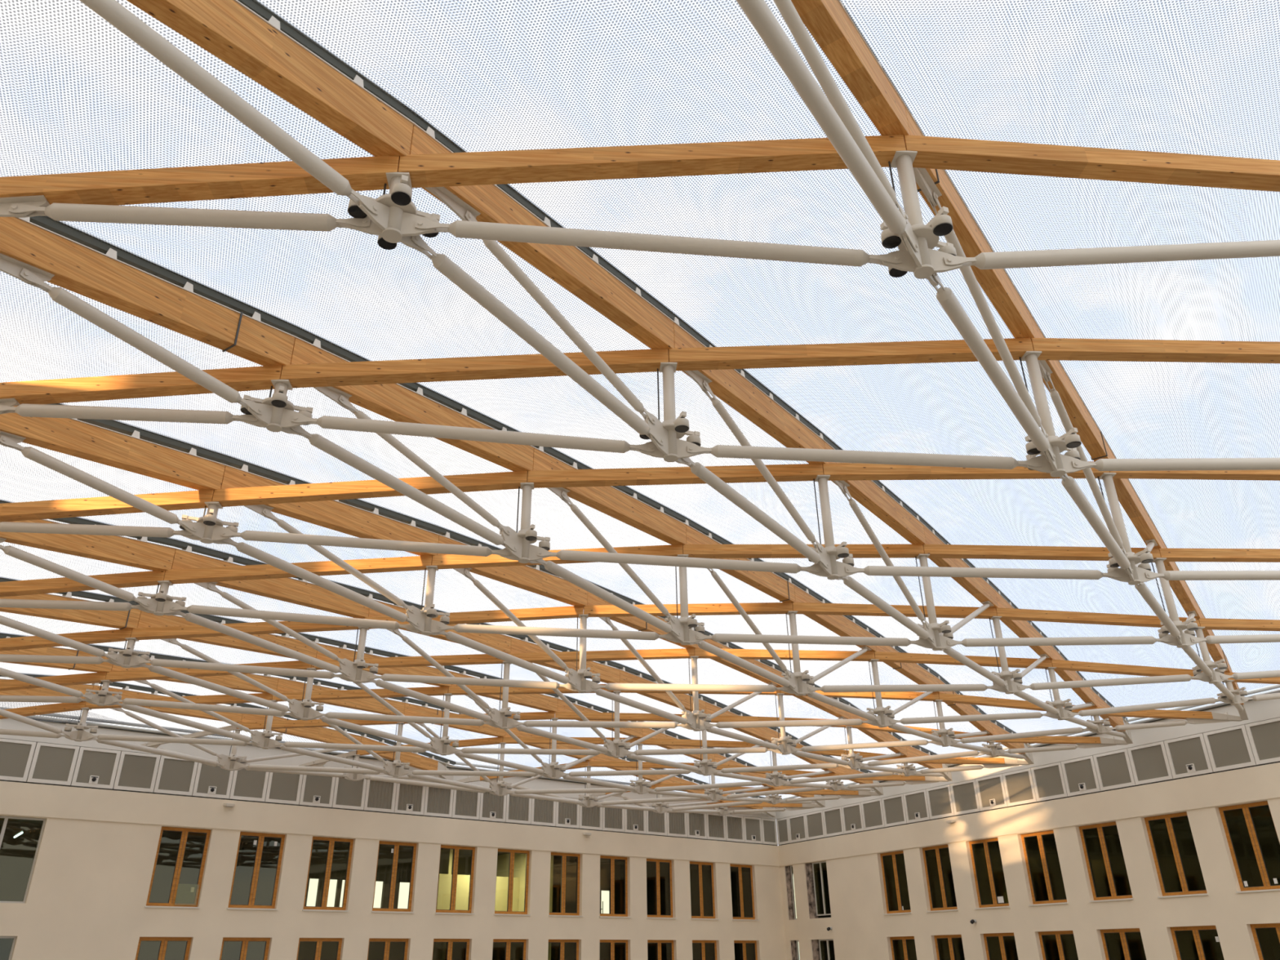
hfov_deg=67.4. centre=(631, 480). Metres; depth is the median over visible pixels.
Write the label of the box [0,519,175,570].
beam
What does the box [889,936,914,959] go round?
window
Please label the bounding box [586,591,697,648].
beam
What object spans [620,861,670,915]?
wall
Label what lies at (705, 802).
tube
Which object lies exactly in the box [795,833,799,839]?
detector
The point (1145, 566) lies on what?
spotlight
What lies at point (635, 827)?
detector
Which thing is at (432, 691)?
beam
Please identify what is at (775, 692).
beam
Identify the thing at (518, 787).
tube
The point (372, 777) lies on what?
tube
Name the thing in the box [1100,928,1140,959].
window
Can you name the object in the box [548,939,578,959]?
window
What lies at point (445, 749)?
post
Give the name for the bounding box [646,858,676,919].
window
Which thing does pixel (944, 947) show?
wall
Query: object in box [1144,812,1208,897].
window
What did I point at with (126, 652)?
spotlight
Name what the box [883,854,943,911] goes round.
window panes
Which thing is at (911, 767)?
spotlight
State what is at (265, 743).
post
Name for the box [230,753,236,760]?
spotlight
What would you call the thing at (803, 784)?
tube
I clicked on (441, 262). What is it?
tube
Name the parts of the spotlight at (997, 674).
arm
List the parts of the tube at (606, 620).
fin plate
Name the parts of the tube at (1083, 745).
fin plate, plate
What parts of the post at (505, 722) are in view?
post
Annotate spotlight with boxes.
[63,723,75,731]
[75,721,84,730]
[84,688,97,695]
[87,725,97,733]
[97,686,106,696]
[106,648,119,657]
[111,691,122,699]
[122,644,132,656]
[135,591,151,604]
[137,651,150,660]
[155,587,166,601]
[172,596,186,606]
[179,514,198,529]
[203,508,217,525]
[222,520,239,532]
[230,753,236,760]
[237,755,246,763]
[240,395,263,414]
[264,728,271,737]
[271,386,288,407]
[272,733,282,741]
[293,404,313,425]
[303,697,311,707]
[312,702,324,711]
[347,192,376,218]
[356,657,365,668]
[366,662,378,673]
[377,235,397,249]
[390,174,412,205]
[395,760,401,767]
[400,762,409,769]
[416,210,439,237]
[426,604,436,617]
[438,612,449,624]
[444,736,450,744]
[450,739,458,747]
[500,781,506,787]
[504,706,511,716]
[504,782,511,789]
[511,711,519,720]
[524,524,537,541]
[537,536,550,551]
[553,761,559,768]
[559,764,565,771]
[578,794,585,800]
[583,666,591,678]
[588,793,593,799]
[591,673,599,683]
[593,795,598,801]
[617,738,624,746]
[624,742,630,750]
[630,780,637,786]
[639,420,649,439]
[641,778,646,785]
[644,781,651,787]
[651,802,658,807]
[672,411,689,432]
[684,430,701,446]
[686,613,697,627]
[693,760,702,767]
[695,622,705,633]
[697,709,706,719]
[704,713,711,722]
[704,788,711,794]
[706,759,712,766]
[711,761,716,768]
[714,787,719,793]
[765,773,773,778]
[771,737,781,745]
[777,771,782,777]
[781,672,787,679]
[781,773,786,780]
[785,735,792,744]
[790,739,796,746]
[800,670,810,680]
[806,675,814,685]
[833,541,848,557]
[835,779,841,785]
[840,754,849,760]
[842,553,854,566]
[853,752,861,759]
[866,707,877,715]
[880,221,902,248]
[882,706,892,715]
[887,710,894,718]
[888,266,907,277]
[907,764,914,770]
[925,206,953,235]
[931,729,939,736]
[935,240,956,256]
[937,620,951,633]
[942,628,953,639]
[944,728,954,736]
[991,671,1003,677]
[993,742,1002,749]
[1008,668,1022,679]
[1013,678,1022,684]
[1024,435,1040,454]
[1026,453,1039,470]
[1045,700,1054,706]
[1057,427,1081,448]
[1060,698,1072,707]
[1064,447,1080,460]
[1064,706,1072,711]
[1100,718,1110,726]
[1106,564,1118,573]
[1107,552,1119,567]
[1133,547,1153,563]
[1137,561,1151,570]
[1157,629,1168,638]
[1160,622,1168,633]
[1181,617,1198,631]
[1183,628,1195,635]
[1191,666,1201,675]
[1195,663,1201,671]
[1211,658,1226,669]
[1214,666,1224,673]
[1219,690,1226,697]
[1235,687,1248,696]
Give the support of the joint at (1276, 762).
on the wall band at (1262, 782)
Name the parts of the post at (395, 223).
post, plate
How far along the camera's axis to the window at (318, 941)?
36.28 m
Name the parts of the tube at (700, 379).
fin plate, plate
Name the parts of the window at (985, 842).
sill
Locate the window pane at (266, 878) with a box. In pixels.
[233,837,280,905]
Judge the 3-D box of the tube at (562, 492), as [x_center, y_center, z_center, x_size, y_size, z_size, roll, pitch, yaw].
[-0.371,1.436,18.273,0.160,1.614,4.235,-18,-32,31]
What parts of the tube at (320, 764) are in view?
fin plate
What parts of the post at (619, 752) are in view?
post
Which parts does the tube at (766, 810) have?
fin plate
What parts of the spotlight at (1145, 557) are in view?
arm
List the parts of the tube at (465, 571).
fin plate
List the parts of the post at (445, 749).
post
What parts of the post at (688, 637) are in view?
plate, post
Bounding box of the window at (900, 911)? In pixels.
[880,850,911,915]
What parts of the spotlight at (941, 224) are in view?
arm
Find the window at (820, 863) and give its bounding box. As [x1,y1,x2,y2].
[812,861,831,915]
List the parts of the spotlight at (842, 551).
arm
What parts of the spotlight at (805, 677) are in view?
arm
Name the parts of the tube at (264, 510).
fin plate, plate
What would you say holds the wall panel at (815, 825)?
on the joint at (1276, 762)
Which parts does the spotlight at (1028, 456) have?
arm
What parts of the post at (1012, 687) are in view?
post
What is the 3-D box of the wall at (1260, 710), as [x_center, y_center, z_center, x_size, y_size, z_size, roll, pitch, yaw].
[20.055,8.433,33.405,0.530,0.720,50.000,13,-30,-25]
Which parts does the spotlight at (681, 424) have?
arm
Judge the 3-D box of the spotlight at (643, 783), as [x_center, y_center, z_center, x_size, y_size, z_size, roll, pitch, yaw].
[0.471,11.796,37.399,0.196,0.222,0.368,11,-29,-21]
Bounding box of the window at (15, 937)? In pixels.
[0,936,16,959]
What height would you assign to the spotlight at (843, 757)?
0.222 m
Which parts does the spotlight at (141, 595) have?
arm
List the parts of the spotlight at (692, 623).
arm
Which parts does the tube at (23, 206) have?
fin plate, plate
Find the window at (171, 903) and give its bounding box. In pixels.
[144,826,210,908]
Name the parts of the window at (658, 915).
sill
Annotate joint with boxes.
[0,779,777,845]
[777,761,1279,845]
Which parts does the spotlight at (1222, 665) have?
arm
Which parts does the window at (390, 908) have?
sill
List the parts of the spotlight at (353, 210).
arm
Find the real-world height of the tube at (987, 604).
1.935 m
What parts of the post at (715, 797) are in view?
post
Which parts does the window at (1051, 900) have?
sill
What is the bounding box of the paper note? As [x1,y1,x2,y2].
[1243,880,1248,886]
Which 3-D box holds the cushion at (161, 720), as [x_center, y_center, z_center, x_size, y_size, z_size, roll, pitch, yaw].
[-15.442,9.000,35.081,4.346,1.246,21.264,-18,-32,31]
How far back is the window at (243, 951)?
34.72 m
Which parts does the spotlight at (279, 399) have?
arm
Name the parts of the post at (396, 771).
post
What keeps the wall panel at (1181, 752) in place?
on the joint at (1276, 762)
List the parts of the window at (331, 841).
sill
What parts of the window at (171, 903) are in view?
sill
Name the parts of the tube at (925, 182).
fin plate, plate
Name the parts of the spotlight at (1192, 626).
arm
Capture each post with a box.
[65,707,92,742]
[86,680,117,706]
[108,637,144,667]
[138,580,180,615]
[182,502,232,543]
[217,728,247,770]
[243,379,306,435]
[250,699,278,749]
[288,667,319,720]
[339,626,374,683]
[344,754,365,781]
[351,172,435,251]
[383,722,408,777]
[406,565,447,635]
[431,693,456,755]
[488,661,518,729]
[489,742,511,795]
[499,482,548,563]
[542,717,564,778]
[565,614,599,693]
[579,765,596,807]
[604,690,629,758]
[630,743,650,794]
[640,362,700,464]
[653,794,669,813]
[665,554,705,644]
[682,656,711,731]
[694,729,716,775]
[705,773,723,801]
[718,807,730,815]
[765,794,782,804]
[766,751,786,786]
[772,693,797,755]
[782,610,815,695]
[808,475,856,579]
[827,780,844,791]
[841,726,864,769]
[867,658,896,727]
[898,762,916,776]
[915,554,955,650]
[932,699,956,746]
[983,741,1004,756]
[989,616,1025,693]
[1019,351,1085,478]
[1044,666,1075,719]
[1086,714,1111,733]
[1097,472,1155,586]
[1151,557,1199,648]
[1195,626,1227,684]
[1219,680,1248,705]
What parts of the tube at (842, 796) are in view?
fin plate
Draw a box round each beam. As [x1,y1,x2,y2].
[0,155,399,205]
[0,217,294,365]
[0,365,282,406]
[0,405,225,490]
[0,489,213,522]
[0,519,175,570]
[0,570,165,596]
[0,593,141,629]
[0,628,132,651]
[0,647,112,672]
[0,671,106,691]
[0,679,93,698]
[0,701,86,719]
[84,693,272,709]
[91,685,242,723]
[105,660,311,681]
[111,659,278,693]
[126,0,413,156]
[130,617,364,639]
[132,724,237,750]
[137,610,317,658]
[164,555,432,584]
[171,549,368,617]
[212,471,527,506]
[220,466,438,555]
[237,718,400,729]
[240,713,361,744]
[271,686,448,701]
[276,678,404,715]
[280,348,668,387]
[289,337,533,473]
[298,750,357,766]
[311,653,504,670]
[315,644,452,686]
[356,736,502,755]
[360,736,453,780]
[364,605,583,629]
[368,600,511,653]
[398,134,906,187]
[400,711,555,724]
[404,702,505,737]
[409,124,674,349]
[431,544,682,568]
[436,535,587,605]
[448,684,613,695]
[451,671,557,711]
[456,760,588,782]
[502,736,639,744]
[505,727,591,760]
[507,648,694,662]
[510,637,619,683]
[527,463,823,488]
[533,448,686,544]
[555,711,683,721]
[557,698,642,737]
[583,602,792,617]
[583,782,660,795]
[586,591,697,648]
[588,760,694,768]
[591,753,662,782]
[619,670,706,713]
[620,686,780,694]
[640,737,769,748]
[642,728,714,761]
[660,782,773,792]
[662,774,724,802]
[668,337,1033,370]
[673,323,826,464]
[682,544,924,558]
[685,524,795,602]
[693,648,875,661]
[695,801,722,805]
[697,639,782,686]
[705,702,775,742]
[711,715,848,727]
[712,763,834,777]
[714,753,774,788]
[722,801,822,807]
[723,793,775,817]
[773,788,879,795]
[774,730,835,773]
[774,785,825,807]
[779,742,905,760]
[780,686,939,701]
[781,672,850,719]
[791,0,910,135]
[791,602,996,618]
[794,585,876,651]
[822,461,1109,480]
[824,441,926,544]
[834,773,948,782]
[835,766,883,795]
[848,723,991,742]
[849,712,906,755]
[874,651,1052,668]
[875,636,940,693]
[903,134,1279,191]
[904,106,1035,337]
[905,755,1030,764]
[906,746,952,781]
[922,544,1160,560]
[923,525,998,607]
[938,679,993,734]
[938,693,1096,712]
[991,722,1034,764]
[991,734,1128,745]
[995,591,1053,659]
[995,607,1199,627]
[1029,313,1109,461]
[1031,337,1279,363]
[1050,645,1097,706]
[1050,659,1230,681]
[1094,693,1133,743]
[1095,706,1243,721]
[1105,441,1161,548]
[1109,470,1279,480]
[1155,528,1199,617]
[1158,547,1279,562]
[1195,602,1230,671]
[1198,617,1279,631]
[1226,658,1248,719]
[1227,671,1279,684]
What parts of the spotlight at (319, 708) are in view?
arm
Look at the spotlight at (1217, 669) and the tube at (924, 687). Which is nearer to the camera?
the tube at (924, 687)
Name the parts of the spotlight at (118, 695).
arm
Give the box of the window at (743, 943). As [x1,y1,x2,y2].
[733,940,757,959]
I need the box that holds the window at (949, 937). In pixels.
[933,934,961,959]
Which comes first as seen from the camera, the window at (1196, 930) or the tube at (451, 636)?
the tube at (451, 636)
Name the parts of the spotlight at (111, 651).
arm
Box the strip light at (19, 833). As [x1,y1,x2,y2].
[13,830,22,838]
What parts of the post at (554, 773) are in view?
post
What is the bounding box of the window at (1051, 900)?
[1020,830,1067,906]
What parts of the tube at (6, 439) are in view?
fin plate, plate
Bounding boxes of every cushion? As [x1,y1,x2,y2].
[0,0,1102,736]
[0,271,1003,754]
[0,442,918,772]
[0,519,849,783]
[0,592,791,797]
[0,646,697,784]
[0,676,427,757]
[26,714,126,723]
[259,0,1226,718]
[840,0,1279,690]
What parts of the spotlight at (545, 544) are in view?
arm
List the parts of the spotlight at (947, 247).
arm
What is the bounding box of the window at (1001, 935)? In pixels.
[983,932,1014,959]
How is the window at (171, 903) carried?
in the wall at (86, 897)
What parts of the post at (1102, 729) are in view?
post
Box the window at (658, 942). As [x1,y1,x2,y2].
[647,939,674,959]
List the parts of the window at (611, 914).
sill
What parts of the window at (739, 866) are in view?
sill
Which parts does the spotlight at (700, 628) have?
arm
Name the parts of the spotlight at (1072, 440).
arm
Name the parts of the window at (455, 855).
sill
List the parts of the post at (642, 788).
post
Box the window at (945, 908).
[922,844,958,912]
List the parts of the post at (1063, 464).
plate, post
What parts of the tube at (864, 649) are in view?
plate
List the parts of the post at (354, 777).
post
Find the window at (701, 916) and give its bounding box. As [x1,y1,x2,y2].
[689,861,719,919]
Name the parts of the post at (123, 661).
post, plate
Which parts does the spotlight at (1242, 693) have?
arm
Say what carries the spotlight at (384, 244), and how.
attached to the post at (395, 223)
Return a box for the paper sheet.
[997,896,1004,902]
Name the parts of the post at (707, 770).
post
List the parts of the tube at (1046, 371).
fin plate, plate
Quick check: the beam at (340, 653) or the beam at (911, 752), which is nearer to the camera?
the beam at (340, 653)
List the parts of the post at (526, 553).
post, plate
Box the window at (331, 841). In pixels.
[302,836,353,911]
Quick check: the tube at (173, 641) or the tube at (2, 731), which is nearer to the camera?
the tube at (173, 641)
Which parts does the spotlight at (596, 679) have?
arm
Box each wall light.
[223,803,235,807]
[582,832,591,835]
[946,819,955,823]
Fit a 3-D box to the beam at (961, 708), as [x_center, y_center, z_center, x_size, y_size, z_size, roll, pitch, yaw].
[11.628,7.997,33.534,0.270,0.980,5.256,-18,-32,31]
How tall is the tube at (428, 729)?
1.803 m
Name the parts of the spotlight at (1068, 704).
arm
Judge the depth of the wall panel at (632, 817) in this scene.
47.01 m
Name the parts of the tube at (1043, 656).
plate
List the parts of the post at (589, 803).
post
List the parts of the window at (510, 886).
sill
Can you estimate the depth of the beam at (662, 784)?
45.86 m
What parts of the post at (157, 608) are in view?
post, plate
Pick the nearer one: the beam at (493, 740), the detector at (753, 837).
the beam at (493, 740)
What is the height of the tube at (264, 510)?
1.013 m
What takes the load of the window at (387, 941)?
in the wall at (86, 897)
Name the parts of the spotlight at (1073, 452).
arm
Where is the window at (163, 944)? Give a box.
[135,937,191,959]
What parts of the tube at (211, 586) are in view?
fin plate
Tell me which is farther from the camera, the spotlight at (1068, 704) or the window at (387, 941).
the window at (387, 941)
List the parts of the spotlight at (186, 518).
arm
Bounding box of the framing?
[20,756,750,843]
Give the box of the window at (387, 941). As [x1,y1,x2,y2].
[367,937,408,959]
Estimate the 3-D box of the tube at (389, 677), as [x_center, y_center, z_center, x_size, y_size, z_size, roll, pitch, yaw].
[-3.823,4.802,22.869,4.884,0.332,0.170,1,-27,-3]
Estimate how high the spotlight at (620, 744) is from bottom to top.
0.222 m
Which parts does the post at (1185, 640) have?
plate, post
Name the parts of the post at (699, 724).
post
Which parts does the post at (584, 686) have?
post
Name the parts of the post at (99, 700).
post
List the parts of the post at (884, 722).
post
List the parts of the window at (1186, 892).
sill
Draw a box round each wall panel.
[0,737,36,782]
[26,742,79,785]
[71,746,120,789]
[112,751,160,792]
[153,755,198,795]
[191,760,233,799]
[229,764,269,801]
[264,772,302,804]
[298,774,335,807]
[332,776,366,810]
[363,779,396,813]
[393,782,426,815]
[423,786,453,817]
[451,790,480,819]
[478,791,506,822]
[505,794,531,824]
[530,794,555,826]
[555,797,579,828]
[579,799,602,830]
[602,804,624,831]
[624,804,646,834]
[645,806,666,835]
[666,808,687,837]
[686,813,706,839]
[706,813,726,840]
[724,814,744,842]
[743,816,762,844]
[760,817,777,844]
[776,817,790,844]
[787,813,807,843]
[804,809,826,839]
[822,806,844,836]
[841,802,864,834]
[861,798,884,830]
[881,794,906,826]
[902,789,929,823]
[925,784,954,819]
[950,779,980,815]
[975,773,1008,811]
[1002,768,1036,806]
[1031,761,1067,801]
[1060,755,1100,796]
[1093,748,1135,791]
[1127,741,1173,785]
[1164,733,1213,778]
[1203,724,1256,772]
[1244,717,1279,764]
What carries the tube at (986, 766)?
attached to the post at (906, 767)
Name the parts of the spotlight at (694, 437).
arm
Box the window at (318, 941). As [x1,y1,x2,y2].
[296,937,342,959]
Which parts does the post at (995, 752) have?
post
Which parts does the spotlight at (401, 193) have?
arm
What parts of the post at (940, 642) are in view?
plate, post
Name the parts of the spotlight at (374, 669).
arm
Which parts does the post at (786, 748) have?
post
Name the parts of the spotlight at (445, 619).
arm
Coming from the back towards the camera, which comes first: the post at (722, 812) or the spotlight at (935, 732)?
the post at (722, 812)
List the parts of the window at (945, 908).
sill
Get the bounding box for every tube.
[0,195,370,231]
[0,253,263,414]
[0,398,257,424]
[0,431,197,531]
[0,521,193,537]
[0,537,151,606]
[0,598,146,610]
[0,615,119,660]
[0,653,114,664]
[0,667,95,700]
[0,695,90,702]
[0,708,72,736]
[0,728,68,737]
[79,0,379,214]
[85,733,255,746]
[88,737,226,766]
[109,697,294,716]
[111,707,223,758]
[112,702,260,744]
[135,657,346,679]
[135,680,257,735]
[137,663,299,714]
[146,743,222,767]
[160,638,295,704]
[169,604,415,630]
[172,610,351,676]
[193,582,346,665]
[220,529,511,556]
[222,537,420,626]
[237,764,387,774]
[240,767,351,777]
[244,504,414,613]
[246,748,343,762]
[272,741,435,752]
[275,745,391,773]
[290,425,517,551]
[291,414,654,453]
[298,700,389,764]
[306,761,348,778]
[312,386,511,534]
[313,711,494,725]
[315,715,439,751]
[355,683,435,742]
[360,775,493,793]
[365,774,442,779]
[366,673,573,688]
[367,679,499,724]
[387,627,495,713]
[402,769,546,776]
[405,773,497,792]
[411,235,663,445]
[414,218,902,266]
[416,723,494,785]
[424,186,656,424]
[437,623,675,639]
[437,631,577,686]
[450,747,609,755]
[453,568,573,675]
[453,751,550,774]
[464,694,546,767]
[482,777,582,804]
[506,787,635,794]
[509,792,586,804]
[511,720,688,728]
[511,758,581,787]
[514,724,613,753]
[532,662,610,744]
[535,558,680,636]
[537,549,820,573]
[547,487,675,622]
[559,768,699,776]
[562,774,638,791]
[564,734,637,769]
[591,683,790,692]
[591,688,693,725]
[593,796,709,805]
[595,804,658,811]
[597,780,655,799]
[599,617,689,715]
[613,792,655,811]
[624,746,777,755]
[626,753,703,771]
[628,721,679,747]
[646,781,771,791]
[648,790,711,798]
[649,773,679,785]
[665,801,768,811]
[667,809,720,813]
[669,800,720,807]
[681,457,828,568]
[684,370,822,552]
[687,444,1042,469]
[693,640,795,688]
[696,633,926,646]
[704,719,874,728]
[705,726,782,750]
[706,568,791,677]
[707,807,720,815]
[710,682,777,719]
[711,763,847,773]
[713,771,774,783]
[716,739,771,766]
[719,786,825,798]
[720,797,772,801]
[723,785,771,794]
[726,807,813,813]
[729,810,767,813]
[735,0,918,253]
[773,0,907,223]
[778,794,871,802]
[780,800,817,803]
[782,771,901,783]
[782,782,833,788]
[786,769,831,779]
[791,739,938,751]
[791,750,851,765]
[794,715,846,743]
[807,691,879,722]
[808,684,1000,692]
[813,646,871,681]
[833,480,929,629]
[840,576,934,642]
[840,780,938,788]
[840,787,876,791]
[844,565,1122,579]
[858,751,987,766]
[858,764,906,773]
[862,751,903,761]
[887,723,943,742]
[888,711,1053,724]
[892,691,935,715]
[912,167,1048,439]
[912,763,1019,773]
[912,772,945,777]
[926,272,1055,462]
[942,240,1279,269]
[942,600,993,635]
[942,647,1008,687]
[946,635,1172,646]
[948,730,990,737]
[949,742,992,752]
[951,727,1093,743]
[997,752,1026,759]
[999,742,1117,753]
[1013,653,1049,681]
[1013,690,1060,715]
[1017,674,1204,690]
[1037,360,1127,557]
[1061,473,1133,574]
[1063,702,1094,710]
[1064,716,1098,729]
[1067,697,1227,716]
[1071,457,1279,471]
[1103,730,1126,737]
[1105,718,1230,730]
[1134,582,1181,639]
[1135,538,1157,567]
[1145,570,1279,580]
[1182,610,1197,632]
[1182,645,1213,677]
[1190,634,1279,644]
[1213,681,1234,699]
[1220,670,1279,679]
[1234,703,1243,712]
[1241,692,1279,701]
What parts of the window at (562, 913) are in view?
sill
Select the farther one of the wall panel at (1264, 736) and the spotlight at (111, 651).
the wall panel at (1264, 736)
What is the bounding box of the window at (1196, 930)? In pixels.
[1169,925,1216,959]
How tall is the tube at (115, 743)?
0.302 m
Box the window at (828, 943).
[818,938,833,959]
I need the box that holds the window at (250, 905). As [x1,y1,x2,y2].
[226,831,284,910]
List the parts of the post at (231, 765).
post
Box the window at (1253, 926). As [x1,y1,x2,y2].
[1249,923,1279,959]
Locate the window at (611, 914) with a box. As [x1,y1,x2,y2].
[599,855,631,918]
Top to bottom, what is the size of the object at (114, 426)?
1.588 m
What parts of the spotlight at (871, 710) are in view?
arm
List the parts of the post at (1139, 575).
plate, post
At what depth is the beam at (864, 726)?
35.03 m
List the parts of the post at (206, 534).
post, plate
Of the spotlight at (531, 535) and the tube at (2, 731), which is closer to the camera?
the spotlight at (531, 535)
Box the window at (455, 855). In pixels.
[435,844,475,914]
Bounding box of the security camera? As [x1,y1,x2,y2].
[969,919,976,924]
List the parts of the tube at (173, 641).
fin plate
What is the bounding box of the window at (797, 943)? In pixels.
[795,940,799,959]
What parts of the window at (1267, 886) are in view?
sill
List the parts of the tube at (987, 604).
plate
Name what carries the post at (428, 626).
attached to the beam at (415, 562)
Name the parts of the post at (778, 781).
post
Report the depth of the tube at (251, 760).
34.70 m
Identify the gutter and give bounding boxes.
[0,706,749,797]
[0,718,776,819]
[782,684,1279,799]
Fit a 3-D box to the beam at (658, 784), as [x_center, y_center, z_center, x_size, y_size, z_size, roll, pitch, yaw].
[-0.438,14.714,45.536,3.647,0.694,0.240,3,-27,-7]
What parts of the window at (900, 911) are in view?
sill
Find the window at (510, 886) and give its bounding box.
[493,848,530,915]
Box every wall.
[0,744,769,844]
[0,813,786,959]
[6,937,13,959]
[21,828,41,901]
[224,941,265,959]
[432,942,446,959]
[436,873,519,911]
[439,848,453,874]
[492,942,551,959]
[496,853,553,911]
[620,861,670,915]
[620,942,671,959]
[775,698,1279,819]
[779,797,1279,959]
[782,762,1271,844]
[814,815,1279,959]
[893,937,951,959]
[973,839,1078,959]
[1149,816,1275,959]
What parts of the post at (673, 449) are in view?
plate, post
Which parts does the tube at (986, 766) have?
plate, fin plate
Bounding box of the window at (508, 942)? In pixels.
[492,938,526,959]
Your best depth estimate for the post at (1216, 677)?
24.17 m
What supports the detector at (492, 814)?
attached to the wall panel at (489, 802)
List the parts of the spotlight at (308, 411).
arm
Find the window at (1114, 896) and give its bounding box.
[1079,822,1133,902]
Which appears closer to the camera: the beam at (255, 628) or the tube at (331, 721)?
the beam at (255, 628)
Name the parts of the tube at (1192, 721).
fin plate, plate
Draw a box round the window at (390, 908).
[371,840,416,913]
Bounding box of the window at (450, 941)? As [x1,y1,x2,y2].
[431,938,469,959]
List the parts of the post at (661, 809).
post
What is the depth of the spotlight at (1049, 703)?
27.44 m
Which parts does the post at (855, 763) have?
post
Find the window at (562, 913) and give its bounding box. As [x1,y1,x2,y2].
[548,852,582,916]
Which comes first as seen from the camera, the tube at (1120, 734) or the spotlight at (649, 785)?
the tube at (1120, 734)
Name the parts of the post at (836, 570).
plate, post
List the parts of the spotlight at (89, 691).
arm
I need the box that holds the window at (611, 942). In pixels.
[600,939,627,959]
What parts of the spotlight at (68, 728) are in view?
arm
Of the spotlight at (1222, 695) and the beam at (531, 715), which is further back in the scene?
the beam at (531, 715)
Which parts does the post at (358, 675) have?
post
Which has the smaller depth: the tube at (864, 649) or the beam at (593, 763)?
the tube at (864, 649)
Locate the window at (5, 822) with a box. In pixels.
[0,816,45,903]
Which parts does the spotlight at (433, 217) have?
arm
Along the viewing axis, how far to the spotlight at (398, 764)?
33.07 m
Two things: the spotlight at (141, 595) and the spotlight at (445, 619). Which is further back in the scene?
the spotlight at (445, 619)
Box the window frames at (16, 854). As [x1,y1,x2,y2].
[0,827,755,959]
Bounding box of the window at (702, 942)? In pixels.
[692,940,716,959]
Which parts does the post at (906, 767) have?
post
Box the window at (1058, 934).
[1038,930,1073,959]
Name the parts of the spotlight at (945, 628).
arm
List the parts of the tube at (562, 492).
fin plate, plate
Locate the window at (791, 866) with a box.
[790,865,796,919]
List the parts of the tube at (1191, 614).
plate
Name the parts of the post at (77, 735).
post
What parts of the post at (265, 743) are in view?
post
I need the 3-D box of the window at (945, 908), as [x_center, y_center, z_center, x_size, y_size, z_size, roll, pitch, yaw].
[13.536,17.484,42.131,0.310,2.665,1.830,13,-30,-25]
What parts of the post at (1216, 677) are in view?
post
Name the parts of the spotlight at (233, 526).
arm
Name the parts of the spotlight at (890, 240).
arm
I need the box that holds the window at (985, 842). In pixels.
[968,837,1009,909]
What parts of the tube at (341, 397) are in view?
fin plate, plate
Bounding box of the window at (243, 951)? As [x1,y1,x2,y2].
[219,937,270,959]
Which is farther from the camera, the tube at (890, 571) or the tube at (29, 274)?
the tube at (890, 571)
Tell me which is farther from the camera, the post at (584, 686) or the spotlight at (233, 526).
the post at (584, 686)
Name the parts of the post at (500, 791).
post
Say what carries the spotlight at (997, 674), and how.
attached to the post at (1012, 687)
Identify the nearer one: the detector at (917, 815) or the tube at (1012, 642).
the tube at (1012, 642)
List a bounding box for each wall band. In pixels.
[0,781,779,866]
[777,762,1279,866]
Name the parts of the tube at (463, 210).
fin plate, plate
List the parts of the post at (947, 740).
post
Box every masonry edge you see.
[785,866,794,919]
[791,940,797,959]
[804,862,818,918]
[811,939,821,959]
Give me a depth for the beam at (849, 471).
17.26 m
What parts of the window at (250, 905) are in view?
sill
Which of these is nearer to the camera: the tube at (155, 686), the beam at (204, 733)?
the tube at (155, 686)
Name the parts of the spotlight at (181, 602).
arm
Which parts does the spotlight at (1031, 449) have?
arm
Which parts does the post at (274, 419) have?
post, plate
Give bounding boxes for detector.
[88,775,98,784]
[207,786,216,794]
[312,795,320,803]
[405,804,413,811]
[489,811,495,818]
[564,817,570,824]
[632,824,638,830]
[694,830,699,835]
[751,835,755,840]
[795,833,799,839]
[850,823,855,830]
[914,812,919,818]
[989,799,995,806]
[1078,782,1086,791]
[1186,763,1195,773]
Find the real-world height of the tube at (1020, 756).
0.553 m
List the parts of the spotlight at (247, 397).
arm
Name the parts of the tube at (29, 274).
fin plate, plate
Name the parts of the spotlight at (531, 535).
arm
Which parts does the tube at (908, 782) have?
plate, fin plate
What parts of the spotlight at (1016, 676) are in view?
arm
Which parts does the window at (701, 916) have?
sill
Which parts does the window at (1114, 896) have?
sill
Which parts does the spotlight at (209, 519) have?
arm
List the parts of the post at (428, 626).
post, plate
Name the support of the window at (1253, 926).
in the wall at (860, 930)
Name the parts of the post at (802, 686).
plate, post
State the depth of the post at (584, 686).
23.03 m
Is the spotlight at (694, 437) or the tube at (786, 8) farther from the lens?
the spotlight at (694, 437)
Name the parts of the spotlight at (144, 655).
arm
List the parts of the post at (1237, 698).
post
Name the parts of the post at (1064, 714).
post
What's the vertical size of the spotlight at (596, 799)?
0.222 m
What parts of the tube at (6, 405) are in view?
fin plate, plate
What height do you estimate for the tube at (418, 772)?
0.216 m
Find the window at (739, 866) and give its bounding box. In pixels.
[729,864,759,920]
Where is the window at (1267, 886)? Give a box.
[1218,800,1279,893]
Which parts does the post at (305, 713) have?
post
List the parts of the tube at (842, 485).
fin plate, plate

